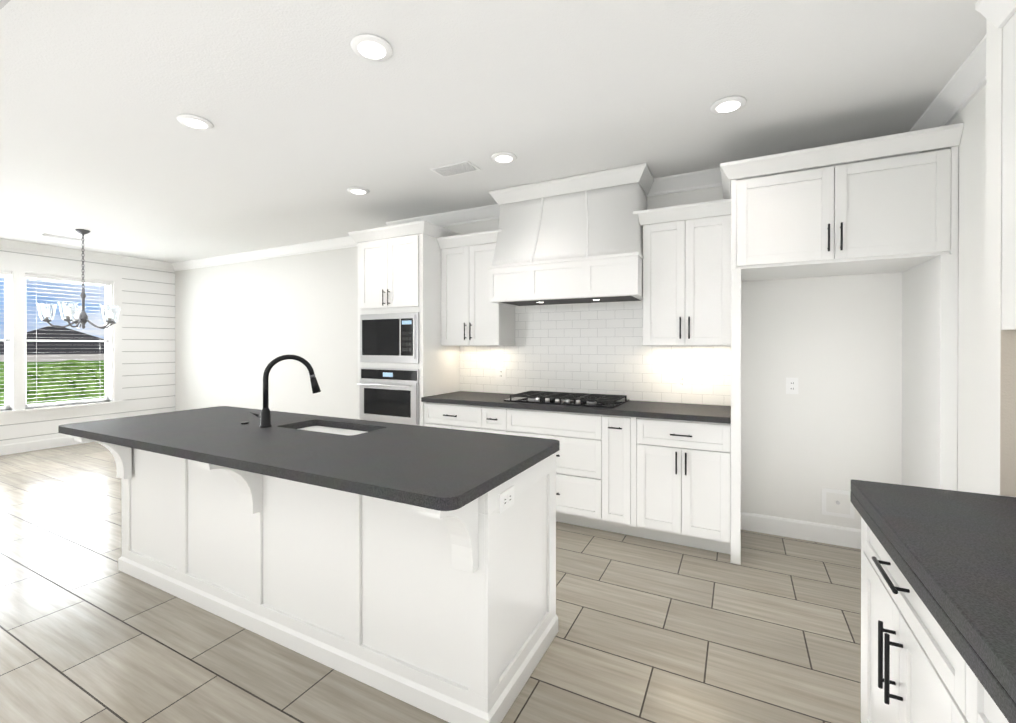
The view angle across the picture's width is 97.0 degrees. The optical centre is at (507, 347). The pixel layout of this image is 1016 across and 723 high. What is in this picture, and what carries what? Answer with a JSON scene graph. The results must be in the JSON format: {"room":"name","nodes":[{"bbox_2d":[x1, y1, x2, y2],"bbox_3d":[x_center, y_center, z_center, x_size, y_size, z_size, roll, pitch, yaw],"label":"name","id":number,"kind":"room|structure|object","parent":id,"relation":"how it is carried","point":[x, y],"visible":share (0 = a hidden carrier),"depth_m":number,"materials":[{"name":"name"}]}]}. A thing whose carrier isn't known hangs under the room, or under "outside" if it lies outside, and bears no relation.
{"room":"kitchen","nodes":[
{"label":"kitchen","id":0,"kind":"room"},
{"bbox_2d":[0,248,174,444],"bbox_3d":[-7.069,-0.209,4.622,0.150,3.170,6.470,0,0,27],"label":"wall","id":1,"kind":"structure","parent":0,"point":[148,340],"depth_m":6.98,"materials":[{"name":"paint"}]},
{"bbox_2d":[0,436,88,455],"bbox_3d":[-6.995,1.311,4.590,0.016,0.130,6.470,0,0,27],"label":"baseboard","id":2,"kind":"structure","parent":1,"relation":"attached to","point":[20,447],"depth_m":5.99,"materials":[{"name":"white paint"}]},
{"bbox_2d":[0,261,124,418],"bbox_3d":[-6.630,-0.087,5.420,0.199,2.000,3.230,0,0,27],"label":"window","id":3,"kind":"structure","parent":1,"relation":"in","point":[15,340],"depth_m":5.96,"materials":[{"name":"white paint"}]},
{"bbox_2d":[0,271,10,321],"bbox_3d":[-6.441,-0.647,5.758,0.050,0.633,0.088,0,0,27],"label":"window blinds","id":4,"kind":"object","parent":3,"relation":"attached to","point":[1,272],"depth_m":5.75,"materials":[{"name":"white plastic"}]},
{"bbox_2d":[0,364,10,408],"bbox_3d":[-6.442,0.501,5.759,0.050,0.558,0.090,0,0,27],"label":"window blinds","id":5,"kind":"object","parent":3,"relation":"attached to","point":[9,364],"depth_m":5.75,"materials":[{"name":"white plastic"}]},
{"bbox_2d":[25,306,49,406],"bbox_3d":[-6.307,0.122,6.021,0.050,1.315,0.234,0,0,27],"label":"window blinds","id":6,"kind":"object","parent":3,"relation":"attached to","point":[36,318],"depth_m":6.02,"materials":[{"name":"white plastic"}]},
{"bbox_2d":[25,274,110,300],"bbox_3d":[-6.153,-0.800,6.318,0.050,0.330,0.899,0,0,27],"label":"window blinds","id":7,"kind":"object","parent":3,"relation":"attached to","point":[57,279],"depth_m":6.22,"materials":[{"name":"white plastic"}]},
{"bbox_2d":[0,238,167,269],"bbox_3d":[-6.298,-1.311,5.864,0.085,0.115,3.330,0,0,27],"label":"crown molding","id":8,"kind":"structure","parent":1,"relation":"attached to","point":[9,244],"depth_m":6.33,"materials":[{"name":"white paint"}]},
{"bbox_2d":[175,246,357,418],"bbox_3d":[-3.342,-0.216,6.430,5.130,3.170,0.150,0,0,27],"label":"wall","id":9,"kind":"structure","parent":0,"point":[240,327],"depth_m":6.34,"materials":[{"name":"white paint"}]},
{"bbox_2d":[168,236,394,270],"bbox_3d":[-3.335,-1.313,6.276,4.980,0.115,0.110,0,0,27],"label":"crown molding","id":10,"kind":"structure","parent":9,"relation":"attached to","point":[342,242],"depth_m":6.29,"materials":[{"name":"white paint"}]},
{"bbox_2d":[358,303,418,366],"bbox_3d":[-1.035,-0.112,4.390,0.706,0.513,0.432,0,0,27],"label":"microwave","id":11,"kind":"object","parent":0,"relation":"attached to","point":[385,334],"depth_m":4.20,"materials":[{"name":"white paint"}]},
{"bbox_2d":[0,442,860,722],"bbox_3d":[-2.839,1.433,2.457,9.660,0.100,6.770,0,0,27],"label":"floor","id":12,"kind":"structure","parent":0,"point":[768,630],"depth_m":2.14,"materials":[{"name":"tile"}]},
{"bbox_2d":[66,434,558,722],"bbox_3d":[-1.129,0.938,2.403,2.642,0.890,0.957,0,0,27],"label":"kitchen island","id":13,"kind":"object","parent":12,"relation":"on","point":[414,565],"depth_m":1.94,"materials":[{"name":"white paint"}]},
{"bbox_2d":[58,406,559,513],"bbox_3d":[-1.179,0.473,2.402,2.760,0.040,0.955,0,0,27],"label":"island countertop","id":14,"kind":"structure","parent":13,"relation":"on","point":[444,470],"depth_m":2.00,"materials":[{"name":"grey stone"}]},
{"bbox_2d":[242,354,320,425],"bbox_3d":[-1.350,0.247,2.662,0.412,0.410,0.266,0,0,27],"label":"faucet","id":15,"kind":"object","parent":14,"relation":"on","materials":[{"name":"black metal"}]},
{"bbox_2d":[294,422,365,433],"bbox_3d":[-1.006,0.598,2.564,0.648,0.235,0.328,0,0,27],"label":"sink","id":16,"kind":"object","parent":14,"relation":"in","point":[313,425],"depth_m":2.69,"materials":[{"name":"white ceramic"}]},
{"bbox_2d":[499,486,513,513],"bbox_3d":[-0.004,0.581,1.718,0.008,0.072,0.118,0,0,27],"label":"outlet","id":17,"kind":"object","parent":13,"relation":"attached to","point":[506,493],"depth_m":1.71,"materials":[{"name":"white plastic"}]},
{"bbox_2d":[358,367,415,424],"bbox_3d":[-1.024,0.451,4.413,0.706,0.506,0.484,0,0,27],"label":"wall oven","id":18,"kind":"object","parent":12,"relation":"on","point":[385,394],"depth_m":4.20,"materials":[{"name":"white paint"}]},
{"bbox_2d":[352,220,459,425],"bbox_3d":[-0.989,0.129,4.479,0.800,2.495,0.630,0,0,27],"label":"tall cabinet","id":19,"kind":"object","parent":12,"relation":"on","point":[397,271],"depth_m":4.18,"materials":[{"name":"white paint"}]},
{"bbox_2d":[358,367,418,424],"bbox_3d":[-1.036,0.452,4.390,0.706,0.506,0.538,0,0,27],"label":"wall oven","id":20,"kind":"object","parent":19,"relation":"in","point":[386,394],"depth_m":4.19,"materials":[{"name":"silver metal"}]},
{"bbox_2d":[424,403,487,432],"bbox_3d":[-0.328,0.932,4.160,0.670,0.890,0.598,0,0,27],"label":"base cabinet","id":21,"kind":"object","parent":12,"relation":"on","point":[439,415],"depth_m":3.89,"materials":[{"name":"white paint"}]},
{"bbox_2d":[488,407,507,434],"bbox_3d":[-0.008,0.933,3.996,0.290,0.890,0.598,0,0,27],"label":"base cabinet","id":22,"kind":"object","parent":12,"relation":"on","point":[497,416],"depth_m":3.70,"materials":[{"name":"white paint"}]},
{"bbox_2d":[508,407,611,531],"bbox_3d":[0.469,0.934,3.751,0.902,0.890,0.598,0,0,27],"label":"base cabinet","id":23,"kind":"object","parent":12,"relation":"on","point":[584,456],"depth_m":3.40,"materials":[{"name":"white paint"}]},
{"bbox_2d":[612,415,639,536],"bbox_3d":[0.935,0.935,3.512,0.250,0.890,0.598,0,0,27],"label":"base cabinet","id":24,"kind":"object","parent":12,"relation":"on","point":[625,431],"depth_m":3.23,"materials":[{"name":"white paint"}]},
{"bbox_2d":[640,411,735,562],"bbox_3d":[1.295,0.935,3.327,0.640,0.890,0.598,0,0,27],"label":"base cabinet","id":25,"kind":"object","parent":12,"relation":"on","point":[688,470],"depth_m":3.04,"materials":[{"name":"white paint"}]},
{"bbox_2d":[424,391,731,422],"bbox_3d":[0.470,0.469,3.732,2.480,0.040,0.628,0,0,27],"label":"countertop","id":26,"kind":"structure","parent":25,"relation":"on","point":[635,408],"depth_m":3.41,"materials":[{"name":"grey stone"}]},
{"bbox_2d":[504,391,631,406],"bbox_3d":[0.491,0.426,3.750,0.920,0.045,0.520,0,0,27],"label":"cooktop","id":27,"kind":"object","parent":26,"relation":"in","point":[569,398],"depth_m":3.68,"materials":[{"name":"black metal"}]},
{"bbox_2d":[854,500,937,722],"bbox_3d":[1.324,0.943,1.041,0.658,0.890,0.800,0,0,27],"label":"base cabinet","id":28,"kind":"object","parent":12,"relation":"on","point":[899,623],"depth_m":1.19,"materials":[{"name":"white paint"}]},
{"bbox_2d":[850,479,1015,711],"bbox_3d":[0.603,0.483,-0.333,0.688,0.040,3.900,0,0,27],"label":"countertop","id":29,"kind":"structure","parent":28,"relation":"on","point":[960,546],"depth_m":1.01,"materials":[{"name":"grey stone"}]},
{"bbox_2d":[938,612,1015,722],"bbox_3d":[1.036,0.945,0.481,0.658,0.890,0.580,0,0,27],"label":"base cabinet","id":30,"kind":"object","parent":12,"relation":"on","point":[967,693],"depth_m":0.83,"materials":[{"name":"white paint"}]},
{"bbox_2d":[0,0,985,262],"bbox_3d":[-2.113,-1.422,3.861,9.660,0.120,3.590,0,0,27],"label":"ceiling","id":31,"kind":"structure","parent":0,"point":[306,110],"depth_m":2.46,"materials":[{"name":"white paint"}]},
{"bbox_2d":[38,233,85,241],"bbox_3d":[-5.532,-1.361,5.588,0.140,0.011,0.400,0,0,27],"label":"ceiling vent","id":32,"kind":"object","parent":31,"relation":"in","point":[61,237],"visible":0.85,"depth_m":5.56,"materials":[{"name":"white metal"}]},
{"bbox_2d":[36,229,120,328],"bbox_3d":[-4.973,-0.790,5.272,0.725,1.151,0.730,0,0,27],"label":"chandelier","id":33,"kind":"object","parent":31,"relation":"hanging from","point":[73,314],"visible":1,"depth_m":5.22,"materials":[{"name":"silver metal"}]},
{"bbox_2d":[177,114,213,129],"bbox_3d":[-1.877,-1.348,2.701,0.184,0.014,0.184,0,0,27],"label":"recessed light","id":34,"kind":"object","parent":31,"relation":"in","point":[194,121],"visible":0.96,"depth_m":2.69,"materials":[{"name":"white paint"}]},
{"bbox_2d":[347,187,368,194],"bbox_3d":[-1.296,-1.353,3.898,0.184,0.014,0.184,0,0,27],"label":"recessed light","id":35,"kind":"object","parent":31,"relation":"in","point":[358,190],"visible":0.98,"depth_m":3.87,"materials":[{"name":"white paint"}]},
{"bbox_2d":[350,34,392,61],"bbox_3d":[-0.614,-1.346,2.030,0.184,0.014,0.184,0,0,27],"label":"recessed light","id":36,"kind":"object","parent":31,"relation":"in","point":[371,47],"visible":0.98,"depth_m":2.02,"materials":[{"name":"white paint"}]},
{"bbox_2d":[430,160,479,176],"bbox_3d":[-0.402,-1.353,3.428,0.340,0.011,0.180,0,0,27],"label":"ceiling vent","id":37,"kind":"object","parent":31,"relation":"in","point":[467,166],"visible":0.98,"depth_m":3.41,"materials":[{"name":"white metal"}]},
{"bbox_2d":[491,152,516,163],"bbox_3d":[-0.029,-1.350,3.213,0.184,0.014,0.184,0,0,27],"label":"recessed light","id":38,"kind":"object","parent":31,"relation":"in","point":[503,157],"visible":0.94,"depth_m":3.19,"materials":[{"name":"white paint"}]},
{"bbox_2d":[710,96,746,113],"bbox_3d":[1.229,-1.348,2.511,0.184,0.014,0.184,0,0,27],"label":"recessed light","id":39,"kind":"object","parent":31,"relation":"in","point":[728,105],"visible":0.98,"depth_m":2.50,"materials":[{"name":"white paint"}]},
{"bbox_2d":[401,186,901,528],"bbox_3d":[0.893,-0.207,4.104,4.530,3.170,0.420,0,0,27],"label":"wall","id":40,"kind":"structure","parent":0,"point":[833,344],"depth_m":3.21,"materials":[{"name":"white paint"}]},
{"bbox_2d":[440,231,515,346],"bbox_3d":[-0.284,-0.522,4.284,0.626,1.013,0.328,0,0,27],"label":"upper cabinet","id":41,"kind":"object","parent":40,"relation":"attached to","point":[467,319],"depth_m":4.15,"materials":[{"name":"white paint"}]},
{"bbox_2d":[488,164,651,262],"bbox_3d":[0.509,-1.025,3.780,1.212,0.664,0.498,0,0,27],"label":"range hood","id":42,"kind":"object","parent":40,"relation":"attached to","point":[595,213],"depth_m":3.61,"materials":[{"name":"white paint"}]},
{"bbox_2d":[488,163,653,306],"bbox_3d":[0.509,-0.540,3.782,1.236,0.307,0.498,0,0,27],"label":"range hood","id":43,"kind":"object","parent":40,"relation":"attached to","point":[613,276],"depth_m":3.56,"materials":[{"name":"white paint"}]},
{"bbox_2d":[386,155,899,226],"bbox_3d":[0.676,-1.304,3.934,4.465,0.115,0.095,0,0,27],"label":"crown molding","id":44,"kind":"structure","parent":40,"relation":"attached to","point":[709,178],"depth_m":3.64,"materials":[{"name":"white paint"}]},
{"bbox_2d":[640,199,735,346],"bbox_3d":[1.370,-0.519,3.435,0.606,1.013,0.328,0,0,27],"label":"upper cabinet","id":45,"kind":"object","parent":40,"relation":"attached to","point":[689,300],"depth_m":3.28,"materials":[{"name":"white paint"}]},
{"bbox_2d":[741,512,860,548],"bbox_3d":[2.187,1.316,3.200,0.951,0.130,0.016,0,0,27],"label":"baseboard","id":46,"kind":"structure","parent":40,"relation":"attached to","point":[817,532],"depth_m":3.23,"materials":[{"name":"white paint"}]},
{"bbox_2d":[728,123,963,282],"bbox_3d":[2.050,-0.831,2.911,1.078,0.665,0.638,0,0,27],"label":"upper cabinet","id":47,"kind":"object","parent":40,"relation":"attached to","point":[897,213],"depth_m":2.61,"materials":[{"name":"white paint"}]},
{"bbox_2d":[921,85,985,493],"bbox_3d":[1.330,-0.193,0.160,0.150,3.170,6.200,0,0,27],"label":"wall","id":48,"kind":"structure","parent":0,"point":[971,115],"depth_m":2.25,"materials":[{"name":"white paint"}]},
{"bbox_2d":[900,35,985,155],"bbox_3d":[2.201,-1.298,2.109,0.085,0.115,1.710,0,0,27],"label":"crown molding","id":49,"kind":"structure","parent":48,"relation":"attached to","point":[964,86],"depth_m":2.28,"materials":[{"name":"white paint"}]},
{"bbox_2d":[994,0,1015,329],"bbox_3d":[1.562,-0.517,1.122,0.313,0.930,0.430,0,0,27],"label":"upper cabinet","id":50,"kind":"object","parent":48,"relation":"attached to","point":[1009,30],"depth_m":1.35,"materials":[{"name":"white paint"}]},
{"bbox_2d":[985,13,1014,496],"bbox_3d":[1.685,0.017,1.363,0.315,2.740,0.096,0,0,27],"label":"wall","id":51,"kind":"structure","parent":0,"point":[994,109],"depth_m":1.43,"materials":[{"name":"white paint"}]},
{"bbox_2d":[1000,330,1015,496],"bbox_3d":[1.661,0.203,1.320,0.310,0.510,0.002,0,0,27],"label":"backsplash","id":52,"kind":"structure","parent":51,"relation":"attached to","point":[1008,419],"depth_m":1.38,"materials":[{"name":"beige tile"}]},
{"label":"outside","id":53,"kind":"structure","parent":0,"visible":0},
{"bbox_2d":[0,360,104,367],"bbox_3d":[-37.483,1.364,27.506,74.840,0.100,75.000,0,0,27],"label":"lawn","id":54,"kind":"structure","parent":53,"point":[31,364],"depth_m":35.51,"materials":[{"name":"green plant"}]},
{"bbox_2d":[0,360,104,406],"bbox_3d":[-9.082,0.830,7.549,2.158,1.170,18.947,0,0,27],"label":"hedge","id":55,"kind":"object","parent":54,"relation":"on","point":[81,368],"visible":0.19,"depth_m":8.17,"materials":[{"name":"green plant"}]},
{"bbox_2d":[0,325,104,361],"bbox_3d":[-47.808,-0.426,36.116,19.000,3.420,27.900,0,0,27],"label":"house","id":56,"kind":"structure","parent":54,"relation":"on","point":[58,351],"depth_m":41.74,"materials":[{"name":"grey"}]}
]}

